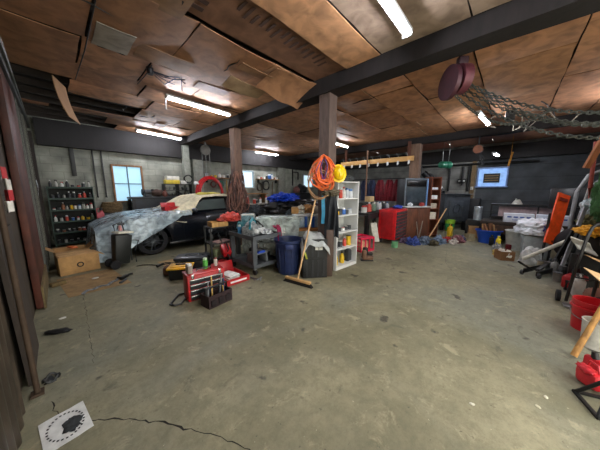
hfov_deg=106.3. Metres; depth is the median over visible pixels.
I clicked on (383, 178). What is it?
rack
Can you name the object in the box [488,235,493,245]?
jug
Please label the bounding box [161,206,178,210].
tray
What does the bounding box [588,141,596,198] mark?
pipe
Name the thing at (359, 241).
box
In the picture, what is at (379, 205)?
jug
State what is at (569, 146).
trim
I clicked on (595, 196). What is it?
cloth bundle
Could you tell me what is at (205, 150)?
pulley
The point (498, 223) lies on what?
bench
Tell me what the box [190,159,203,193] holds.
trim
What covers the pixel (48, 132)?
beam
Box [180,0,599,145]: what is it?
beam
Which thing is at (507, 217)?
carton
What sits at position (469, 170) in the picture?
pipe
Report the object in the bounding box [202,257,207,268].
spray can
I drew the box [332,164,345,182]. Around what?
hard hat
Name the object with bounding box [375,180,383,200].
jacket
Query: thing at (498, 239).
jug
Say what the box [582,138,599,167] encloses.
brace
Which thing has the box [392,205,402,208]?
cloth
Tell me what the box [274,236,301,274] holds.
waste bin
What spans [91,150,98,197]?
wall rail
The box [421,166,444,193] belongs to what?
pipe
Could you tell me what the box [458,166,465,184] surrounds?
pipe
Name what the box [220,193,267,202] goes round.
ledge
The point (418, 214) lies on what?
cabinet
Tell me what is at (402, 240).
pile
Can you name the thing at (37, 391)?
support pole
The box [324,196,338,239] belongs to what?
jacket
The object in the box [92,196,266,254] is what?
car
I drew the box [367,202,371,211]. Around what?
bottle
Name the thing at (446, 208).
pole
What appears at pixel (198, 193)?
cloth
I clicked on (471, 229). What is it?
cardboard box
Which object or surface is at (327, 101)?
wooden post
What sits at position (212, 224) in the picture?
wooden tray
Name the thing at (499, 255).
cardboard box
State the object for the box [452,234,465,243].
pile
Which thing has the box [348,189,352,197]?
jar
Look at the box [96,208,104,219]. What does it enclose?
jug
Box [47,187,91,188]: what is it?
shelf
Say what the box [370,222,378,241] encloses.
cloth
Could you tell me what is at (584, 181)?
hose
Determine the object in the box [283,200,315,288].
push broom
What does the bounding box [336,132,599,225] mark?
wall
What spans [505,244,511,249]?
scrap
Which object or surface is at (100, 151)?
wall rail
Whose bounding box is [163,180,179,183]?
box
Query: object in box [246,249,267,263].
step stool
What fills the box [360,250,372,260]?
boot
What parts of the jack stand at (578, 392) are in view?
leg, leg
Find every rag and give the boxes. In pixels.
[44,327,72,334]
[236,220,247,228]
[272,224,281,240]
[300,230,329,254]
[320,188,340,196]
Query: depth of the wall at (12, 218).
2.45 m
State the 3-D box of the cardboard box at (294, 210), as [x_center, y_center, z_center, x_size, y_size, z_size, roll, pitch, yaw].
[-0.091,-0.331,5.044,0.200,0.142,0.200,-1,9,-4]
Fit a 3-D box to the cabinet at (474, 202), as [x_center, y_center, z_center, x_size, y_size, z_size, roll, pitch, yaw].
[7.104,-0.493,9.340,0.500,1.200,0.500,8,12,42]
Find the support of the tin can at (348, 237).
on the shelving unit at (353, 203)
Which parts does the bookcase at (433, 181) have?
panel, panel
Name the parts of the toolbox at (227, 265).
lid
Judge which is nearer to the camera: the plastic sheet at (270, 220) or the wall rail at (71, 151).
the plastic sheet at (270, 220)
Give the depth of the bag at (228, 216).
4.76 m
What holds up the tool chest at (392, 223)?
on the floor
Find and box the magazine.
[212,238,229,242]
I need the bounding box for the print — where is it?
[62,415,82,433]
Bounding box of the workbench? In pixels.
[127,196,176,210]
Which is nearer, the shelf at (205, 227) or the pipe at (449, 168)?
the shelf at (205, 227)
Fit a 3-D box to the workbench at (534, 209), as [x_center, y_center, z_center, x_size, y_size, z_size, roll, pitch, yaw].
[6.879,-0.046,6.716,1.900,1.125,0.500,8,12,42]
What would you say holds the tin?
on the stand at (470, 222)
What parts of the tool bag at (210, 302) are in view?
handle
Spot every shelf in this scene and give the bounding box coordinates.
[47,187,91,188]
[49,197,92,199]
[51,208,94,211]
[53,219,95,222]
[55,229,86,234]
[57,240,85,245]
[204,224,231,228]
[205,238,229,244]
[228,229,280,240]
[230,253,276,268]
[257,179,279,182]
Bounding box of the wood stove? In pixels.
[438,193,472,229]
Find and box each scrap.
[488,223,492,230]
[491,242,501,249]
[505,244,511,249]
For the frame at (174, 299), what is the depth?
3.11 m
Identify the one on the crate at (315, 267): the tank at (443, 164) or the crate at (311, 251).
the crate at (311, 251)
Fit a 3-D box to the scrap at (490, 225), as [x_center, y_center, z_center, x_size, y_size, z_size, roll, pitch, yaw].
[5.547,0.166,6.537,0.112,0.438,0.115,-2,9,-11]
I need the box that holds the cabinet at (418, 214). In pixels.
[394,205,430,237]
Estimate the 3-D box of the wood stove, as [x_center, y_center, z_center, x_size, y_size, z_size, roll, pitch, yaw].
[5.989,-0.564,9.113,1.420,1.400,0.908,-3,9,-18]
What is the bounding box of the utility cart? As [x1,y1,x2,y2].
[228,229,280,274]
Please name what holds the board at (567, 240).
on the jack
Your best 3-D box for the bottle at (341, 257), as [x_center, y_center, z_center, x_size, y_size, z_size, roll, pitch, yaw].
[0.865,0.662,4.655,0.100,0.240,0.100,8,12,42]
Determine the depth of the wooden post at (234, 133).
6.04 m
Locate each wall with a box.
[0,124,35,389]
[27,115,317,245]
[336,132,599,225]
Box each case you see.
[160,202,178,210]
[173,252,209,268]
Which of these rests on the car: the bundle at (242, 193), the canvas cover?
the canvas cover
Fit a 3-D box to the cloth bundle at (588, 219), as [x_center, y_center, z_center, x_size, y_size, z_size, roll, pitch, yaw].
[5.300,-0.036,4.132,0.363,0.376,0.291,8,12,42]
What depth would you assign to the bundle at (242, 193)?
6.08 m
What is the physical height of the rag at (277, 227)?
0.407 m
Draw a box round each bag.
[200,281,231,309]
[217,211,240,221]
[242,217,264,235]
[261,199,317,214]
[513,218,563,236]
[518,246,541,265]
[575,360,599,391]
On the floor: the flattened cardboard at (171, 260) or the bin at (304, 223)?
the flattened cardboard at (171, 260)
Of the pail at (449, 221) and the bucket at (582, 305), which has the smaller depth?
the bucket at (582, 305)
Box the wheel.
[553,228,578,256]
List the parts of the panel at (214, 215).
panel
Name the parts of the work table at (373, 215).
leg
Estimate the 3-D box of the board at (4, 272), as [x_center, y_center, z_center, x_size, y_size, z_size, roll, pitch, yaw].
[-2.412,0.640,1.933,0.700,1.240,0.055,8,12,42]
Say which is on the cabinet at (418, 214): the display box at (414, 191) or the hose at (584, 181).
the display box at (414, 191)
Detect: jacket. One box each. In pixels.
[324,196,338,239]
[360,180,367,199]
[368,180,375,200]
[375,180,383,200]
[384,180,393,200]
[392,179,397,200]
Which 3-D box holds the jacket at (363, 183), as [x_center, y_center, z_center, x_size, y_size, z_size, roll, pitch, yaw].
[2.709,-1.453,9.434,0.337,0.830,0.183,8,12,42]
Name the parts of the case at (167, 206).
lid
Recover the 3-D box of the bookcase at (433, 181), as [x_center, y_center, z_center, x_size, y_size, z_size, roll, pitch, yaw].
[4.312,-0.577,7.409,0.345,1.960,0.340,-1,9,-8]
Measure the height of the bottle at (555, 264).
0.300 m
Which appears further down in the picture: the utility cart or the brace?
the utility cart
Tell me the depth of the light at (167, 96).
4.53 m
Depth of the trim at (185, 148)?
8.32 m
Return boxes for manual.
[224,270,238,277]
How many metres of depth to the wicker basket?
6.80 m
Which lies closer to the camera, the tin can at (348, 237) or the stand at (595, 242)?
the stand at (595, 242)
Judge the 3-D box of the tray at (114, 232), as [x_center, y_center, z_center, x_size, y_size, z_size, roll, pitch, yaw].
[-3.608,0.147,4.581,0.220,0.067,0.299,3,9,20]
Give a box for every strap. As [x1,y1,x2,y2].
[81,273,132,294]
[321,196,324,223]
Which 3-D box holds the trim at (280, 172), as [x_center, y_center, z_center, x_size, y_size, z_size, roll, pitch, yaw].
[-1.034,-1.757,12.257,0.200,2.800,0.500,8,12,42]
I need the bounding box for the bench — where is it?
[480,218,567,233]
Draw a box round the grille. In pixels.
[484,175,498,180]
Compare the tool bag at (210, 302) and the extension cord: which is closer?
the tool bag at (210, 302)
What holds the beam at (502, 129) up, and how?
attached to the wall at (53, 163)
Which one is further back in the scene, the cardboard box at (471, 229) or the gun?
the cardboard box at (471, 229)
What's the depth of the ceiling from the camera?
3.31 m
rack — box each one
[46,186,96,247]
[203,224,232,261]
[351,178,404,180]
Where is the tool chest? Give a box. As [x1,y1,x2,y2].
[182,264,224,301]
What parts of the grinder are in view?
motor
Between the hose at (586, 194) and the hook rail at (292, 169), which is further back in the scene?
the hook rail at (292, 169)
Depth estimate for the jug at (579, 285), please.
3.27 m
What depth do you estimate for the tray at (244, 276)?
3.86 m
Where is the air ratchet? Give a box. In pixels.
[583,351,599,371]
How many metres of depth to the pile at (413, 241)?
6.41 m
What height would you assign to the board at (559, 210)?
1.505 m
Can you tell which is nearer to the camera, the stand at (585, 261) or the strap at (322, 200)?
the stand at (585, 261)
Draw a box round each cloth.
[195,192,219,194]
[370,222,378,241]
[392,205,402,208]
[571,224,599,237]
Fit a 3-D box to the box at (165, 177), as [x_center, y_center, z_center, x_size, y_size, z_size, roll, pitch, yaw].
[-4.529,-1.661,7.959,0.240,0.132,0.400,7,11,38]
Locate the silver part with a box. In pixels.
[261,229,273,233]
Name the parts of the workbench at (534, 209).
frame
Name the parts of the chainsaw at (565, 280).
handle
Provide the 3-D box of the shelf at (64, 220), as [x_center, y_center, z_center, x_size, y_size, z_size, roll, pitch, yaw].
[-6.376,-0.129,6.385,0.341,0.046,0.860,8,12,41]
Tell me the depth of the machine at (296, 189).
12.50 m
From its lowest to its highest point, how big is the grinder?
0.250 m
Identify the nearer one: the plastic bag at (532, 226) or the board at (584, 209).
the board at (584, 209)
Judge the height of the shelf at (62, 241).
0.046 m
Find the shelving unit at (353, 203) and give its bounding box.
[333,181,359,270]
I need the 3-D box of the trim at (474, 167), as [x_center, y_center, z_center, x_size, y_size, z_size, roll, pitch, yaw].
[7.236,-1.426,9.486,0.140,3.000,0.100,8,12,42]
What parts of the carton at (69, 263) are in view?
loose lid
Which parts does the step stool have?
seat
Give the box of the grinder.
[141,189,153,196]
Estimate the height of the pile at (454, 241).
0.182 m
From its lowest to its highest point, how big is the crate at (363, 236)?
0.365 m
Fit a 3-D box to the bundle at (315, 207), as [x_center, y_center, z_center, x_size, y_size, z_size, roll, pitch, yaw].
[0.366,-0.355,5.049,0.242,0.190,0.281,8,12,42]
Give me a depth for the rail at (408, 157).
8.69 m
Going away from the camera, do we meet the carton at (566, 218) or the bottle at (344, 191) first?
the bottle at (344, 191)
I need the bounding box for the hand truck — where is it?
[555,223,599,307]
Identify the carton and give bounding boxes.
[54,249,103,276]
[503,212,534,222]
[536,214,568,225]
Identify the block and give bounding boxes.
[49,280,66,287]
[358,201,378,210]
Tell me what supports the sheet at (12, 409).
on the floor
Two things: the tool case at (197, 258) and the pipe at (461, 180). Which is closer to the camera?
the tool case at (197, 258)
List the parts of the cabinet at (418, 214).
door, door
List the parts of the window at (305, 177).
pane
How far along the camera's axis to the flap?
4.74 m
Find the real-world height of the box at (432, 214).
0.220 m
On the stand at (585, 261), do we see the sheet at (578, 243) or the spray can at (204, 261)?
the sheet at (578, 243)
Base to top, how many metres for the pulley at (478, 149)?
0.881 m
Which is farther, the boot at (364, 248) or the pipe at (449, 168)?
the pipe at (449, 168)
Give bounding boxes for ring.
[41,372,60,384]
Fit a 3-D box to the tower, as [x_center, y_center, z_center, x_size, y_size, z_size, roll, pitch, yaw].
[-1.150,0.253,5.071,0.304,1.040,0.264,-1,9,-4]
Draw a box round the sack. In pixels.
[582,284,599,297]
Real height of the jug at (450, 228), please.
0.411 m
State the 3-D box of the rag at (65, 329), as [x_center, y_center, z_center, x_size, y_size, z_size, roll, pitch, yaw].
[-2.658,1.170,2.479,0.257,0.034,0.101,-1,9,-8]
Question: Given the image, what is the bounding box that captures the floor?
[18,217,599,449]
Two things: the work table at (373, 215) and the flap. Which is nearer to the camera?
the flap
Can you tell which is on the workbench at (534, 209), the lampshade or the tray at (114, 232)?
the lampshade
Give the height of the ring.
0.076 m
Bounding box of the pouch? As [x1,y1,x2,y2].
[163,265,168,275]
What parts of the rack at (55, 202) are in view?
panel, panel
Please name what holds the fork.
on the floor
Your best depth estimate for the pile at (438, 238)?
6.57 m
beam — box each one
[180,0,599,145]
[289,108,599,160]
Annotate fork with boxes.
[416,221,422,238]
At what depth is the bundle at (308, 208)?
4.96 m
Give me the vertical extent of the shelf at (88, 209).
0.046 m
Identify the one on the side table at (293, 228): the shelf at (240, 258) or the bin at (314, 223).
the bin at (314, 223)
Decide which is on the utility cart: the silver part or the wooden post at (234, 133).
the silver part
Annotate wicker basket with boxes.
[100,202,122,212]
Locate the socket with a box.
[146,66,153,75]
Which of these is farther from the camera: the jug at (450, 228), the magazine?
the jug at (450, 228)
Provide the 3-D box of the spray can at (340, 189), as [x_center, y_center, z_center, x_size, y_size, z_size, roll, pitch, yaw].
[0.788,-0.622,4.383,0.080,0.200,0.080,8,12,42]
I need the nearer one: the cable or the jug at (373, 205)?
the cable
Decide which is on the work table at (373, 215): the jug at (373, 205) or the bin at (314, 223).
the jug at (373, 205)
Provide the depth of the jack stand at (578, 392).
1.67 m
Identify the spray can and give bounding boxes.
[186,263,192,273]
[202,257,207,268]
[339,188,342,197]
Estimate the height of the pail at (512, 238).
0.500 m
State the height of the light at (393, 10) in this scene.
0.159 m
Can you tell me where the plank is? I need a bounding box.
[326,230,333,276]
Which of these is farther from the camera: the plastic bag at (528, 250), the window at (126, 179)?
the window at (126, 179)
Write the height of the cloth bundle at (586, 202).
0.436 m
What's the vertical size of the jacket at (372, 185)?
0.831 m
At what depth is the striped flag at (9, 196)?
1.73 m
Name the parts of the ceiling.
panel, panel, panel, panel, panel, panel, panel, panel, panel, panel, panel, panel, panel, panel, panel, panel, panel, panel, panel, panel, panel, panel, panel, panel, panel, panel, panel, panel, panel, panel, panel, panel, panel, panel, panel, panel, panel, panel, panel, panel, panel, panel, panel, panel, panel, panel, panel, panel, panel, panel, panel, panel, panel, panel, panel, panel, panel, panel, panel, panel, panel, panel, panel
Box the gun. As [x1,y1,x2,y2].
[116,223,124,230]
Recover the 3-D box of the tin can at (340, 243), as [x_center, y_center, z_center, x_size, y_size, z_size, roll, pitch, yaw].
[0.814,0.382,4.564,0.100,0.120,0.100,8,12,42]
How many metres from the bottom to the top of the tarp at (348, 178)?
0.180 m
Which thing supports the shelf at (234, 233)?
attached to the utility cart
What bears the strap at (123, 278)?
on the flattened cardboard at (75, 285)
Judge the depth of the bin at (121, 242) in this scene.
4.51 m
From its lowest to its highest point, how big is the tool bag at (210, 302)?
0.260 m
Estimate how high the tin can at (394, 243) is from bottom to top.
0.180 m
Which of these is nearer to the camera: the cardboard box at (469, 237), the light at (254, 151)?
the cardboard box at (469, 237)
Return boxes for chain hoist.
[438,55,599,139]
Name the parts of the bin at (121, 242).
frame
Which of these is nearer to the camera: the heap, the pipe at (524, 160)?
the heap
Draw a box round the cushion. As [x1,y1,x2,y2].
[151,189,162,196]
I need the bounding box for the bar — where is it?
[570,305,599,357]
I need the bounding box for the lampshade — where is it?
[512,198,522,203]
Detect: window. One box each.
[110,164,144,201]
[242,170,254,187]
[303,174,313,187]
[475,166,509,187]
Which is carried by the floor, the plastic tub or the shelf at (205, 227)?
the plastic tub
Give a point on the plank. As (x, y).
(329, 233)
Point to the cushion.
(156, 192)
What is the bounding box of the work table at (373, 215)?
[358,210,378,240]
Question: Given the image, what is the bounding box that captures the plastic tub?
[475,228,502,243]
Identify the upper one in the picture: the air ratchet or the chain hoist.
the chain hoist
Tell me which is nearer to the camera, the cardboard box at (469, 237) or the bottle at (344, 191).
the bottle at (344, 191)
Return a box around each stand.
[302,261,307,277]
[464,218,481,233]
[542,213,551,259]
[566,253,591,275]
[572,381,599,419]
[576,234,599,287]
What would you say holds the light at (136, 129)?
hanging from the ceiling
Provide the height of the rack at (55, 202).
1.640 m
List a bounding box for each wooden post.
[229,127,243,244]
[318,92,336,270]
[409,143,422,177]
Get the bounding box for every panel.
[205,210,240,253]
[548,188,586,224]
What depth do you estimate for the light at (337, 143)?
8.50 m
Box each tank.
[438,142,452,167]
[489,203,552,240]
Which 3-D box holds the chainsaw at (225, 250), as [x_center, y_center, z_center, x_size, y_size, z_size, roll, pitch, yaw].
[-1.551,0.445,4.596,0.185,0.497,0.675,-7,11,-37]
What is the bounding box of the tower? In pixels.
[240,213,255,252]
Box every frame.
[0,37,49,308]
[169,293,185,305]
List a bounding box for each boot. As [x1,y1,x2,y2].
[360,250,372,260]
[361,247,372,256]
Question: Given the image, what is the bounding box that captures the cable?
[146,66,184,90]
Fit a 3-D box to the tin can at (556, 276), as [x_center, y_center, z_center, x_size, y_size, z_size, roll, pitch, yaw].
[4.414,0.887,3.860,0.120,0.160,0.120,8,12,42]
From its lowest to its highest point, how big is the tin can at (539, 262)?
0.200 m
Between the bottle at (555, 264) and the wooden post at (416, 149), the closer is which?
the bottle at (555, 264)
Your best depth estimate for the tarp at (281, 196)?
6.50 m
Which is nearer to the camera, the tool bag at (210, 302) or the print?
the print
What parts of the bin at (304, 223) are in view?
lid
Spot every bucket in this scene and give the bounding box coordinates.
[569,295,599,330]
[580,316,599,351]
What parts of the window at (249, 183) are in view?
pane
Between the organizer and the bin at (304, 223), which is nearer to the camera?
the bin at (304, 223)
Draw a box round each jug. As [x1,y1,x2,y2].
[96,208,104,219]
[344,248,351,260]
[371,203,375,210]
[376,202,381,209]
[447,224,452,236]
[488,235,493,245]
[495,236,500,244]
[570,273,586,295]
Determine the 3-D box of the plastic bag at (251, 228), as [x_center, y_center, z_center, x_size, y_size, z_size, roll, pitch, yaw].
[-0.886,0.010,4.382,0.330,0.352,0.497,3,9,20]
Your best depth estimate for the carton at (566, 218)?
5.78 m
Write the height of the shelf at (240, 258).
0.070 m
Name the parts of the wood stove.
door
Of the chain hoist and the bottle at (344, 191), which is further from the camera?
the bottle at (344, 191)
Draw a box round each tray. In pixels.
[111,231,133,233]
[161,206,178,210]
[207,221,227,227]
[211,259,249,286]
[224,267,249,286]
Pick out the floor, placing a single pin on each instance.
(391, 351)
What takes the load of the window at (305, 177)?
in the wall at (53, 163)
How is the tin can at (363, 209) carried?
on the work table at (373, 215)
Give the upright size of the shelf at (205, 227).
0.020 m
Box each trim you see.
[27,130,50,248]
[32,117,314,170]
[181,145,190,193]
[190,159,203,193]
[276,167,285,192]
[336,135,599,169]
[469,161,476,197]
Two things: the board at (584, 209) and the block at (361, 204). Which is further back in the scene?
the block at (361, 204)
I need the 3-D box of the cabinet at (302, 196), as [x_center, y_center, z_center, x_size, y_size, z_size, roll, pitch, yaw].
[0.045,-1.173,13.059,0.620,1.400,1.100,8,12,42]
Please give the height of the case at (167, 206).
0.197 m
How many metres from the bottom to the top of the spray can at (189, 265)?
0.140 m
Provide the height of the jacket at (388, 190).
0.830 m
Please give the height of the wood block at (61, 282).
0.060 m
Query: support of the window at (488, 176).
in the wall at (529, 182)
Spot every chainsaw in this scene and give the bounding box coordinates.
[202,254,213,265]
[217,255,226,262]
[218,233,231,259]
[561,266,588,289]
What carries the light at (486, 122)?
hanging from the ceiling
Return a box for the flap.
[45,241,93,265]
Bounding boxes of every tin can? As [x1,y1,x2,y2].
[338,240,342,246]
[346,235,350,244]
[361,207,366,212]
[391,240,397,247]
[537,260,543,264]
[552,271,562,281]
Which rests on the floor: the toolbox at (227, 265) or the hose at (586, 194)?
the toolbox at (227, 265)
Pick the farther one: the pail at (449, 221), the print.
the pail at (449, 221)
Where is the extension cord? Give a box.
[307,154,334,199]
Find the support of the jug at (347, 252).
on the shelving unit at (353, 203)
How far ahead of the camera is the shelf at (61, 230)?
6.31 m
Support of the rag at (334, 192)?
attached to the wooden post at (327, 101)
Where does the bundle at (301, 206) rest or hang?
on the bin at (304, 223)
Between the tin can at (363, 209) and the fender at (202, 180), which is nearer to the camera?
the tin can at (363, 209)
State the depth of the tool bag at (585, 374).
1.77 m
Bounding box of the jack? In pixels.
[517,261,552,278]
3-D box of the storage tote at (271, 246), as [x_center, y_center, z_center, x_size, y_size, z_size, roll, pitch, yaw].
[-0.460,0.538,5.016,0.940,0.492,0.535,-1,9,-4]
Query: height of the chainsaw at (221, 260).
0.278 m
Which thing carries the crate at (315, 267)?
on the floor
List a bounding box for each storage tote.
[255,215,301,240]
[257,238,274,255]
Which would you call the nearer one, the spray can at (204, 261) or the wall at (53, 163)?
the spray can at (204, 261)
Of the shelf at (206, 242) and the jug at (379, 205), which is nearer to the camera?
the shelf at (206, 242)
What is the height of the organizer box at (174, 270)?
0.265 m
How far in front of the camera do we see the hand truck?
2.95 m
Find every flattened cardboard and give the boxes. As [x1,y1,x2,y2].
[57,269,131,297]
[158,259,173,266]
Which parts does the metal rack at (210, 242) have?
post, post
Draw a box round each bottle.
[339,251,343,262]
[342,187,345,197]
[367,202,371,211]
[549,258,558,273]
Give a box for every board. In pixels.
[0,224,38,386]
[543,192,570,260]
[548,225,578,268]
[560,206,587,265]
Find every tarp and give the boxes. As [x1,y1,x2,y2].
[266,191,299,201]
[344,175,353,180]
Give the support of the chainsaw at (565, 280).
on the floor
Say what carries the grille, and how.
attached to the window at (488, 176)
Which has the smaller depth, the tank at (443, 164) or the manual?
the manual
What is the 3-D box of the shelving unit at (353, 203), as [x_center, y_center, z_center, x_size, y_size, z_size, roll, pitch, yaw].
[0.826,-0.011,4.574,0.680,1.725,0.360,-8,12,-41]
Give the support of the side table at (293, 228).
on the floor
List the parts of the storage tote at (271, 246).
lid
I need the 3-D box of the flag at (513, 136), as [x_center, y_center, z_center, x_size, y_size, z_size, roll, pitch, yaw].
[6.915,-2.456,7.345,0.117,1.046,0.040,8,12,42]
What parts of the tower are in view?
drawer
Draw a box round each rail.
[68,148,76,175]
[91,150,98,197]
[100,151,106,196]
[292,169,298,185]
[341,141,413,167]
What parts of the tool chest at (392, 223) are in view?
panel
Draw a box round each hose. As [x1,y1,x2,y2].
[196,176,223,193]
[568,170,599,227]
[577,180,597,218]
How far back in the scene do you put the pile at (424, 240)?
6.51 m
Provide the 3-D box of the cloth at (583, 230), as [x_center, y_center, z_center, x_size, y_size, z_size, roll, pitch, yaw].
[4.636,0.097,3.592,0.403,0.207,0.418,-1,9,-4]
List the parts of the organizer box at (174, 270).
lid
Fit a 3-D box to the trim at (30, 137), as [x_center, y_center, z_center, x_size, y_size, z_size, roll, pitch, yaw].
[-6.867,-0.871,5.916,0.400,3.000,0.100,8,12,42]
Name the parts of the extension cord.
cord coil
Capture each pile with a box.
[399,236,407,243]
[405,236,420,245]
[418,236,430,244]
[428,239,439,246]
[431,235,446,244]
[448,238,458,244]
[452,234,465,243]
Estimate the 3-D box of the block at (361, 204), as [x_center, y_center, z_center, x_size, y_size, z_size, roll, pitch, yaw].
[2.253,-0.637,7.392,0.200,0.260,1.200,8,12,42]
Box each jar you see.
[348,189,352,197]
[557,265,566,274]
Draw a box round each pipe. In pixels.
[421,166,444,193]
[422,160,539,167]
[447,168,450,190]
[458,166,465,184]
[466,166,470,190]
[522,240,563,259]
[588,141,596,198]
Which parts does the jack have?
handle, plate, lift arm, plate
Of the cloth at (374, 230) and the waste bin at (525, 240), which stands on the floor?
the waste bin at (525, 240)
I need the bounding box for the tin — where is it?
[473,206,482,219]
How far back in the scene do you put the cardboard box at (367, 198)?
7.30 m
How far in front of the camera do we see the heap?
6.58 m
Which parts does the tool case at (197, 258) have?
lid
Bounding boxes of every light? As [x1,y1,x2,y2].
[135,128,181,139]
[164,94,230,116]
[254,151,277,155]
[336,142,347,147]
[378,0,412,38]
[475,108,490,125]
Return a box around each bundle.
[226,169,249,214]
[297,204,304,213]
[304,204,312,212]
[313,205,317,213]
[574,214,598,226]
[579,198,591,214]
[589,172,599,221]
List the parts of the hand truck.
toe plate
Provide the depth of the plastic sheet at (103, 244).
5.17 m
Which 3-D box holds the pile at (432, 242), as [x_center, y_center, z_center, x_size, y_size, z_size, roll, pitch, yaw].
[3.808,0.487,6.428,0.335,0.161,0.487,8,12,42]
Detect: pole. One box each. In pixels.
[0,190,44,399]
[364,150,368,219]
[428,208,446,237]
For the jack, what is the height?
0.316 m
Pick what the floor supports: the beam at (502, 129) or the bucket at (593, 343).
the bucket at (593, 343)
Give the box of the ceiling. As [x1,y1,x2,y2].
[0,0,599,160]
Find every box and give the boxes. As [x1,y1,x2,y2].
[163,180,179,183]
[164,176,178,179]
[166,262,193,280]
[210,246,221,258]
[291,207,300,213]
[358,239,367,249]
[365,196,373,201]
[396,178,428,205]
[430,212,435,218]
[464,233,474,240]
[468,225,478,237]
[494,249,515,260]
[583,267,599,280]
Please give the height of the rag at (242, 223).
0.158 m
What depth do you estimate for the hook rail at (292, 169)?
12.86 m
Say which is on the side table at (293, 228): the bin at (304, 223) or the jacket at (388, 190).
the bin at (304, 223)
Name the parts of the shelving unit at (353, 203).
panel, panel, shelf, shelf, shelf, shelf, panel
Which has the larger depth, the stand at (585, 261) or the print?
the stand at (585, 261)
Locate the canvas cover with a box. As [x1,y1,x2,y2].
[150,193,226,222]
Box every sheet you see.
[0,297,25,449]
[38,401,93,449]
[85,206,191,262]
[570,236,597,255]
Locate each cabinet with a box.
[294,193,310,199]
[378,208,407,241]
[394,205,430,237]
[465,198,480,221]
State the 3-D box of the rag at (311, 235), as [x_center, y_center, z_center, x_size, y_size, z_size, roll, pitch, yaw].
[0.261,0.324,4.021,0.500,0.424,0.340,-1,9,-6]
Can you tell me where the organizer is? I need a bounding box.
[162,184,191,195]
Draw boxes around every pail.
[445,219,455,230]
[505,229,519,250]
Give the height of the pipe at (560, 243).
0.592 m
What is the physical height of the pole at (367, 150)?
3.100 m
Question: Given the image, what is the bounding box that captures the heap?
[246,204,265,213]
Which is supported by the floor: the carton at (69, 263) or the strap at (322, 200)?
the carton at (69, 263)
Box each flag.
[0,167,14,212]
[507,136,513,165]
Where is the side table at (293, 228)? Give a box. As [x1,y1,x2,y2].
[292,225,317,230]
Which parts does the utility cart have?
leg, leg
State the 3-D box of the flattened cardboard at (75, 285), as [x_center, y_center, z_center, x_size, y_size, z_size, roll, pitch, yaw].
[-3.549,0.961,3.866,1.100,0.011,0.870,8,12,42]
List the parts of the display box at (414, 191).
panel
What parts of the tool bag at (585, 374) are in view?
handle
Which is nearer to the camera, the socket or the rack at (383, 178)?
the socket
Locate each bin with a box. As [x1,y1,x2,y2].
[105,221,138,269]
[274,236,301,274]
[292,213,308,227]
[308,213,317,226]
[520,234,548,260]
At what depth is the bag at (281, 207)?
6.44 m
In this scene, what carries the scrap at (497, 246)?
on the floor
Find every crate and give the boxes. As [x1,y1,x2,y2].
[302,236,327,258]
[303,258,326,277]
[357,234,374,252]
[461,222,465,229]
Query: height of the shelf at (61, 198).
0.046 m
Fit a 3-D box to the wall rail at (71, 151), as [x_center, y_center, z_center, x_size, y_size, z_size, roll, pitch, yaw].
[-6.486,-1.908,6.405,0.030,1.000,0.100,8,12,42]
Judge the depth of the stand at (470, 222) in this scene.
7.40 m
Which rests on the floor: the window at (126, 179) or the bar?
the bar
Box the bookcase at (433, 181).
[425,177,441,236]
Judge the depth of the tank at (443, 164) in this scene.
8.54 m
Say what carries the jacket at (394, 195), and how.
hanging from the rack at (383, 178)
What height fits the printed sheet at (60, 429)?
0.008 m
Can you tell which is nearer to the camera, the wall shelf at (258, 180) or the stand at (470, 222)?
the stand at (470, 222)
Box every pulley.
[200,142,210,176]
[473,137,485,165]
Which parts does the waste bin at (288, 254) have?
handle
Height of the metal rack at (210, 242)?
0.800 m
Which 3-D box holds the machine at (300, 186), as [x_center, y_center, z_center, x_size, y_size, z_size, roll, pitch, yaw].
[0.025,-2.096,12.796,0.350,0.500,0.260,8,12,42]

